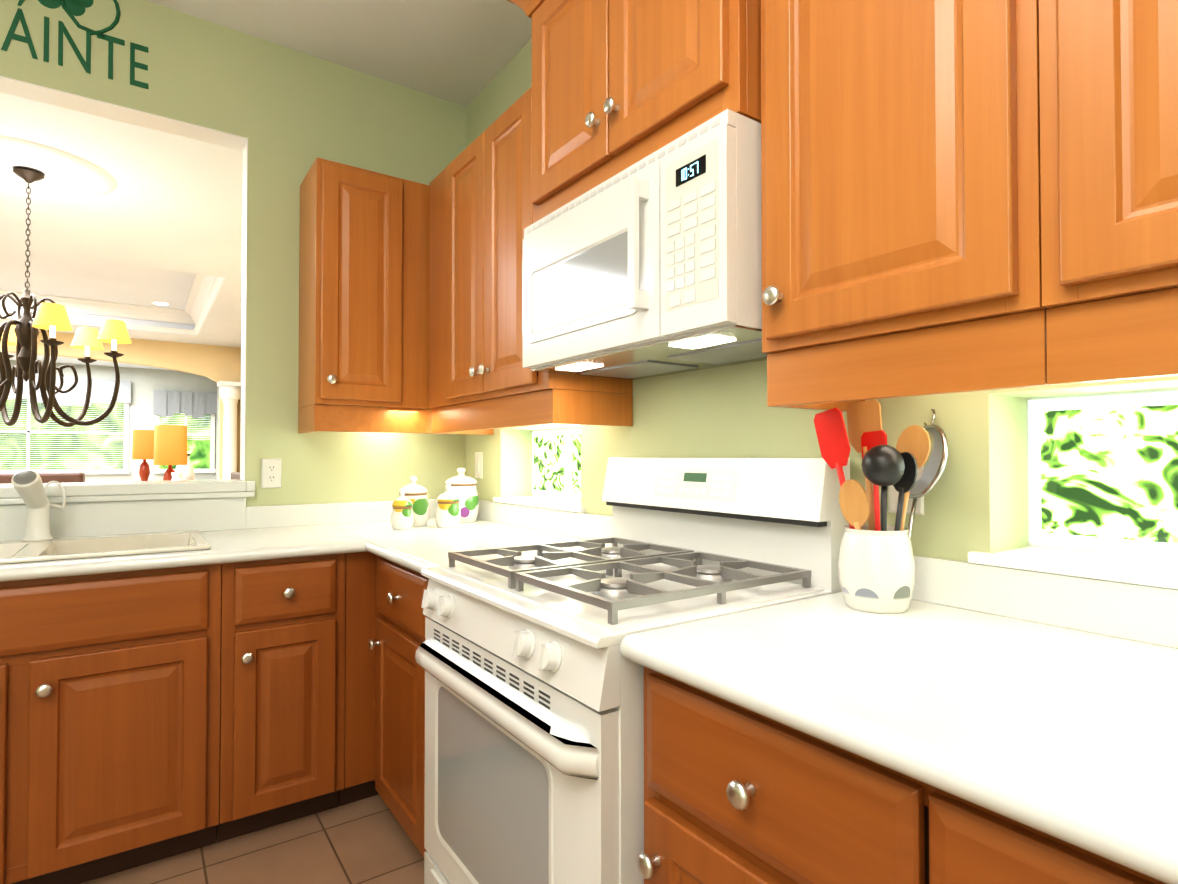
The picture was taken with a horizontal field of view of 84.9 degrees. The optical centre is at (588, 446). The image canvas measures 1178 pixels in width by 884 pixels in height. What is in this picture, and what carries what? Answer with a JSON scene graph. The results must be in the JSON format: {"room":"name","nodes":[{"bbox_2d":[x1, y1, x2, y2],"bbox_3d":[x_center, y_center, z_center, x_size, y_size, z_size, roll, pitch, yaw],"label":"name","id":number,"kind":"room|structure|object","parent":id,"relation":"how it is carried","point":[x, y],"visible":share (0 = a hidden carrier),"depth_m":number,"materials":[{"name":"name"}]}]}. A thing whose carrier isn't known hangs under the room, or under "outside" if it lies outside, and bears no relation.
{"room":"kitchen","nodes":[
{"label":"kitchen","id":0,"kind":"room"},
{"bbox_2d":[4,360,215,481],"bbox_3d":[-10.184,-0.064,11.073,6.950,2.860,0.150,1,-1,-35],"label":"wall","id":1,"kind":"structure","parent":0,"point":[145,383],"depth_m":12.19,"materials":[{"name":"white paint"}]},
{"bbox_2d":[0,399,128,473],"bbox_3d":[-9.802,-0.251,11.270,2.880,1.500,0.150,1,-1,-35],"label":"sunroom window","id":2,"kind":"structure","parent":1,"relation":"in","point":[28,441],"depth_m":11.60,"materials":[{"name":"white"}]},
{"bbox_2d":[8,376,130,405],"bbox_3d":[-9.752,-0.979,11.210,2.900,0.508,0.065,1,-1,-35],"label":"window valance","id":3,"kind":"object","parent":1,"relation":"attached to","point":[102,390],"visible":0.67,"depth_m":11.61,"materials":[{"name":"grey fabric"}]},
{"bbox_2d":[153,413,215,472],"bbox_3d":[-7.896,-0.231,12.602,1.030,1.500,0.150,1,-1,-35],"label":"sunroom window","id":4,"kind":"structure","parent":1,"relation":"in","point":[200,447],"depth_m":12.76,"materials":[{"name":"white glass"}]},
{"bbox_2d":[153,390,216,417],"bbox_3d":[-7.846,-0.808,12.539,1.050,0.508,0.065,1,-1,-35],"label":"window valance","id":5,"kind":"object","parent":1,"relation":"attached to","point":[192,404],"visible":1,"depth_m":12.51,"materials":[{"name":"grey fabric"}]},
{"bbox_2d":[0,330,240,479],"bbox_3d":[-8.004,-0.110,8.083,6.800,2.860,0.150,1,-1,-35],"label":"arch","id":6,"kind":"object","parent":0,"point":[217,364],"visible":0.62,"depth_m":9.43,"materials":[{"name":"beige paint"}]},
{"bbox_2d":[0,0,466,506],"bbox_3d":[-2.135,-0.203,2.041,3.700,2.860,0.120,1,-1,-35],"label":"wall","id":7,"kind":"structure","parent":0,"point":[291,115],"depth_m":2.59,"materials":[{"name":"green paint"}]},
{"bbox_2d":[1,0,147,88],"bbox_3d":[-1.827,-1.490,2.201,0.534,0.373,0.014,1,-1,-35],"label":"decal","id":8,"kind":"object","parent":7,"relation":"attached to","point":[72,8],"visible":1,"depth_m":2.23,"materials":[{"name":"green paint"}]},
{"bbox_2d":[0,76,247,480],"bbox_3d":[-2.250,-0.549,1.970,2.124,1.349,0.123,1,-1,-35],"label":"trim","id":9,"kind":"structure","parent":7,"relation":"attached to","point":[29,91],"depth_m":2.44,"materials":[{"name":"white"}]},
{"bbox_2d":[0,479,254,504],"bbox_3d":[-2.249,0.158,1.986,2.154,0.062,0.250,1,-1,-35],"label":"sill ledge","id":10,"kind":"object","parent":7,"relation":"attached to","point":[77,492],"visible":1,"depth_m":2.30,"materials":[{"name":"white paint"}]},
{"bbox_2d":[261,459,281,487],"bbox_3d":[-1.264,0.107,2.566,0.072,0.118,0.008,1,-1,-35],"label":"outlet","id":11,"kind":"object","parent":7,"relation":"attached to","point":[270,473],"visible":1,"depth_m":2.56,"materials":[{"name":"white plastic"}]},
{"bbox_2d":[298,157,493,434],"bbox_3d":[-0.782,-0.560,2.696,0.735,1.015,0.359,1,-1,-35],"label":"upper cabinet","id":12,"kind":"object","parent":7,"relation":"attached to","point":[364,235],"visible":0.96,"depth_m":2.48,"materials":[{"name":"brown wood"}]},
{"bbox_2d":[81,794,423,883],"bbox_3d":[-0.869,1.230,0.207,3.700,0.060,4.300,1,-1,-35],"label":"floor","id":13,"kind":"structure","parent":0,"point":[368,840],"depth_m":1.92,"materials":[{"name":"beige tile"}]},
{"bbox_2d":[0,564,220,883],"bbox_3d":[-1.640,0.788,1.899,0.915,0.874,0.649,1,-1,-35],"label":"base cabinet","id":14,"kind":"object","parent":13,"relation":"on","point":[109,723],"visible":0.9,"depth_m":1.77,"materials":[{"name":"brown wood"}]},
{"bbox_2d":[216,553,345,842],"bbox_3d":[-1.116,0.794,2.265,0.360,0.874,0.649,1,-1,-35],"label":"base cabinet","id":15,"kind":"object","parent":13,"relation":"on","point":[282,701],"visible":0.96,"depth_m":2.02,"materials":[{"name":"brown wood"}]},
{"bbox_2d":[338,552,377,805],"bbox_3d":[-0.698,0.799,2.589,0.693,0.874,0.597,1,-1,-35],"label":"cabinet filler","id":16,"kind":"object","parent":13,"relation":"on","point":[359,755],"visible":0.06,"depth_m":2.17,"materials":[{"name":"brown wood"}]},
{"bbox_2d":[368,555,428,856],"bbox_3d":[-0.319,0.791,2.085,0.649,0.874,0.659,1,-1,-35],"label":"base cabinet","id":17,"kind":"object","parent":13,"relation":"on","point":[399,762],"visible":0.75,"depth_m":1.93,"materials":[{"name":"brown wood"}]},
{"bbox_2d":[415,458,849,883],"bbox_3d":[0.055,0.623,1.477,0.700,1.192,0.754,1,-1,-35],"label":"gas range","id":18,"kind":"object","parent":13,"relation":"on","point":[534,725],"visible":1,"depth_m":1.32,"materials":[{"name":"white metal"}]},
{"bbox_2d":[636,667,1165,883],"bbox_3d":[0.573,0.772,0.809,0.649,0.874,0.914,1,-1,-35],"label":"base cabinet","id":19,"kind":"object","parent":13,"relation":"on","point":[735,794],"visible":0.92,"depth_m":0.77,"materials":[{"name":"brown wood"}]},
{"bbox_2d":[620,555,1177,883],"bbox_3d":[0.890,0.264,0.366,0.645,0.124,2.020,1,-1,-35],"label":"countertop","id":20,"kind":"structure","parent":19,"relation":"on","point":[1045,703],"depth_m":0.80,"materials":[{"name":"white"}]},
{"bbox_2d":[814,399,947,613],"bbox_3d":[0.561,0.105,1.243,0.222,0.392,0.223,1,-1,-35],"label":"utensil crock","id":21,"kind":"object","parent":20,"relation":"on","point":[876,565],"visible":0.98,"depth_m":1.18,"materials":[{"name":"ceramic"}]},
{"bbox_3d":[-2.600,0.778,1.228,1.423,0.874,0.649,1,-1,-35],"label":"base cabinet","id":22,"kind":"object","parent":13,"relation":"on","visible":0},
{"bbox_2d":[0,470,499,581],"bbox_3d":[-1.788,0.285,1.796,3.396,0.430,0.660,1,-1,-35],"label":"countertop","id":23,"kind":"structure","parent":22,"relation":"on","point":[42,536],"depth_m":2.16,"materials":[{"name":"white stone"}]},
{"bbox_2d":[391,488,413,529],"bbox_3d":[-0.722,0.241,2.491,0.086,0.158,0.086,1,-1,-35],"label":"canister","id":24,"kind":"object","parent":23,"relation":"on","point":[402,517],"visible":1,"depth_m":2.46,"materials":[{"name":"ceramic"}]},
{"bbox_2d":[399,476,428,526],"bbox_3d":[-0.712,0.220,2.608,0.128,0.203,0.128,1,-1,-35],"label":"medium canister","id":25,"kind":"object","parent":23,"relation":"on","point":[415,494],"visible":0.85,"depth_m":2.57,"materials":[{"name":"ceramic"}]},
{"bbox_2d":[435,484,460,527],"bbox_3d":[-0.561,0.234,2.567,0.100,0.173,0.100,1,-1,-35],"label":"canister","id":26,"kind":"object","parent":23,"relation":"on","point":[448,513],"visible":1,"depth_m":2.53,"materials":[{"name":"ceramic"}]},
{"bbox_2d":[444,468,478,522],"bbox_3d":[-0.552,0.208,2.781,0.156,0.233,0.156,1,-1,-35],"label":"canister","id":27,"kind":"object","parent":23,"relation":"on","point":[464,488],"visible":0.75,"depth_m":2.73,"materials":[{"name":"ceramic"}]},
{"bbox_2d":[360,503,611,572],"bbox_3d":[-0.301,0.290,2.067,0.646,0.123,0.598,1,-1,-35],"label":"countertop","id":28,"kind":"structure","parent":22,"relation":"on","point":[416,549],"depth_m":2.25,"materials":[{"name":"white stone"}]},
{"bbox_2d":[0,0,531,370],"bbox_3d":[-5.412,-1.797,4.399,6.800,0.400,16.300,1,-1,-35],"label":"ceiling","id":29,"kind":"structure","parent":0,"point":[161,222],"depth_m":3.76,"materials":[{"name":"white paint"}]},
{"bbox_2d":[0,135,116,196],"bbox_3d":[-3.222,-1.592,3.706,0.820,0.030,0.820,1,-1,-35],"label":"ceiling medallion","id":30,"kind":"object","parent":29,"relation":"attached to","point":[66,174],"visible":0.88,"depth_m":3.72,"materials":[{"name":"white paint"}]},
{"bbox_2d":[0,167,130,426],"bbox_3d":[-3.222,-0.850,3.695,0.980,1.454,0.936,1,-1,-35],"label":"chandelier","id":31,"kind":"object","parent":30,"relation":"hanging from","point":[21,333],"visible":1,"depth_m":3.69,"materials":[{"name":"brown metal"}]},
{"bbox_2d":[0,311,192,333],"bbox_3d":[-7.415,-1.585,7.420,4.980,0.050,0.050,1,-1,-35],"label":"trim","id":32,"kind":"structure","parent":29,"relation":"attached to","point":[80,321],"depth_m":8.45,"materials":[{"name":"white wood"}]},
{"bbox_2d":[0,290,195,324],"bbox_3d":[-7.383,-1.771,7.377,4.980,0.160,0.160,1,-1,-35],"label":"crown molding","id":33,"kind":"structure","parent":29,"relation":"attached to","point":[73,305],"depth_m":8.25,"materials":[{"name":"white"}]},
{"bbox_2d":[184,273,216,323],"bbox_3d":[-4.448,-1.771,7.385,0.160,0.160,3.150,1,-1,-35],"label":"crown molding","id":34,"kind":"structure","parent":29,"relation":"attached to","point":[202,285],"depth_m":7.61,"materials":[{"name":"white"}]},
{"bbox_2d":[193,278,223,334],"bbox_3d":[-4.403,-1.585,7.413,0.050,0.050,3.390,1,-1,-35],"label":"trim","id":35,"kind":"structure","parent":29,"relation":"attached to","point":[217,284],"depth_m":7.16,"materials":[{"name":"white wood"}]},
{"bbox_2d":[212,38,1177,561],"bbox_3d":[-2.719,-0.138,6.256,0.230,2.860,16.300,1,-1,-35],"label":"wall","id":36,"kind":"structure","parent":0,"point":[977,498],"depth_m":1.58,"materials":[{"name":"paint"}]},
{"bbox_2d":[475,452,482,478],"bbox_3d":[-0.502,0.086,2.921,0.010,0.118,0.072,1,-1,-35],"label":"light switch","id":37,"kind":"object","parent":36,"relation":"attached to","point":[478,464],"visible":1,"depth_m":2.91,"materials":[{"name":"white plastic"}]},
{"bbox_2d":[429,87,632,432],"bbox_3d":[-0.276,-0.566,2.297,0.359,1.015,0.928,1,-1,-35],"label":"upper cabinet","id":38,"kind":"object","parent":36,"relation":"attached to","point":[481,220],"visible":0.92,"depth_m":2.11,"materials":[{"name":"brown wood"}]},
{"bbox_2d":[493,496,584,512],"bbox_3d":[-0.147,0.224,2.539,0.182,0.020,0.670,1,-1,-35],"label":"window sill","id":39,"kind":"structure","parent":36,"relation":"attached to","point":[556,504],"depth_m":2.49,"materials":[{"name":"white paint"}]},
{"bbox_2d":[532,427,580,500],"bbox_3d":[-0.055,0.079,2.606,0.078,0.305,0.610,1,-1,-35],"label":"window","id":40,"kind":"structure","parent":36,"relation":"in","point":[556,463],"depth_m":2.65,"materials":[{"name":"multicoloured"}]},
{"bbox_2d":[507,0,760,222],"bbox_3d":[0.177,-0.959,1.587,0.437,0.692,0.910,1,-1,-35],"label":"upper cabinet","id":41,"kind":"object","parent":36,"relation":"attached to","point":[618,86],"visible":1,"depth_m":1.44,"materials":[{"name":"brown wood"}]},
{"bbox_2d":[523,109,766,379],"bbox_3d":[0.178,-0.409,1.579,0.435,0.400,0.757,1,-1,-35],"label":"over-the-range microwave","id":42,"kind":"object","parent":41,"relation":"attached to","point":[649,266],"visible":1,"depth_m":1.34,"materials":[{"name":"white plastic"}]},
{"bbox_2d":[761,0,1049,411],"bbox_3d":[0.559,-0.585,1.102,0.359,1.015,0.455,1,-1,-35],"label":"upper cabinet","id":43,"kind":"object","parent":36,"relation":"attached to","point":[901,198],"visible":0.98,"depth_m":0.98,"materials":[{"name":"brown wood"}]},
{"bbox_2d":[888,465,923,514],"bbox_3d":[0.635,0.076,1.294,0.008,0.118,0.072,1,-1,-35],"label":"outlet","id":44,"kind":"object","parent":36,"relation":"attached to","point":[893,494],"visible":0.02,"depth_m":1.29,"materials":[{"name":"white plastic"}]},
{"bbox_2d":[968,546,1177,589],"bbox_3d":[1.045,0.198,0.834,0.182,0.020,0.970,1,-1,-35],"label":"window sill","id":45,"kind":"structure","parent":36,"relation":"attached to","point":[1161,573],"depth_m":1.07,"materials":[{"name":"white"}]},
{"bbox_2d":[1027,388,1177,560],"bbox_3d":[1.137,0.052,0.901,0.078,0.305,0.910,1,-1,-35],"label":"window","id":46,"kind":"structure","parent":36,"relation":"in","point":[1102,473],"depth_m":1.15,"materials":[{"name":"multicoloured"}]},
{"bbox_2d":[1038,0,1177,384],"bbox_3d":[0.953,-0.593,0.539,0.359,1.015,0.914,1,-1,-35],"label":"upper cabinet","id":47,"kind":"object","parent":36,"relation":"attached to","point":[1108,83],"visible":1,"depth_m":0.77,"materials":[{"name":"brown wood"}]},
{"bbox_3d":[-6.678,1.321,6.163,6.800,0.060,11.880,1,-1,-35],"label":"floor","id":48,"kind":"structure","parent":0,"visible":0},
{"bbox_2d":[0,472,84,483],"bbox_3d":[-5.327,0.747,5.243,1.950,1.060,0.950,1,-1,-35],"label":"leather sofa","id":49,"kind":"object","parent":48,"relation":"on","point":[46,477],"visible":0.06,"depth_m":5.33,"materials":[{"name":"brown leather"}]},
{"bbox_2d":[217,381,240,479],"bbox_3d":[-5.369,0.194,9.633,0.320,2.300,0.320,1,-1,-35],"label":"column","id":50,"kind":"structure","parent":48,"relation":"on","point":[230,394],"depth_m":9.56,"materials":[{"name":"white"}]},
{"bbox_2d":[231,472,239,479],"bbox_3d":[-4.101,0.806,7.197,0.900,1.000,1.750,1,-1,-35],"label":"leather sofa","id":51,"kind":"object","parent":48,"relation":"on","point":[235,475],"depth_m":7.67,"materials":[{"name":"brown leather"}]},
{"bbox_3d":[-3.682,0.903,5.653,0.420,0.760,0.900,1,-1,-35],"label":"side table","id":52,"kind":"object","parent":48,"relation":"on","visible":0},
{"bbox_2d":[153,425,186,480],"bbox_3d":[-3.682,0.172,5.664,0.240,0.700,0.400,1,-1,-35],"label":"table lamp","id":53,"kind":"object","parent":52,"relation":"on","point":[170,445],"visible":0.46,"depth_m":5.51,"materials":[{"name":"orange"}]},
{"bbox_2d":[171,472,182,480],"bbox_3d":[-3.477,0.369,5.438,0.160,0.300,0.160,1,-1,-35],"label":"vase","id":54,"kind":"object","parent":52,"relation":"on","point":[177,475],"visible":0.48,"depth_m":5.41,"materials":[{"name":"white"}]},
{"bbox_3d":[-5.253,0.913,7.605,0.500,0.800,0.600,1,-1,-35],"label":"side table","id":55,"kind":"object","parent":48,"relation":"on","visible":0},
{"bbox_2d":[132,430,153,480],"bbox_3d":[-5.253,0.162,7.616,0.240,0.700,0.400,1,-1,-35],"label":"table lamp","id":56,"kind":"object","parent":55,"relation":"on","point":[143,445],"visible":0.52,"depth_m":7.47,"materials":[{"name":"orange"}]},
{"bbox_3d":[-5.552,0.942,8.835,0.500,0.780,0.500,1,-1,-35],"label":"side table","id":57,"kind":"object","parent":48,"relation":"on","visible":0},
{"bbox_2d":[175,454,194,479],"bbox_3d":[-5.552,0.326,8.845,0.240,0.450,0.240,1,-1,-35],"label":"vase","id":58,"kind":"object","parent":57,"relation":"on","point":[187,470],"visible":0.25,"depth_m":8.78,"materials":[{"name":"white ceramic"}]}
]}

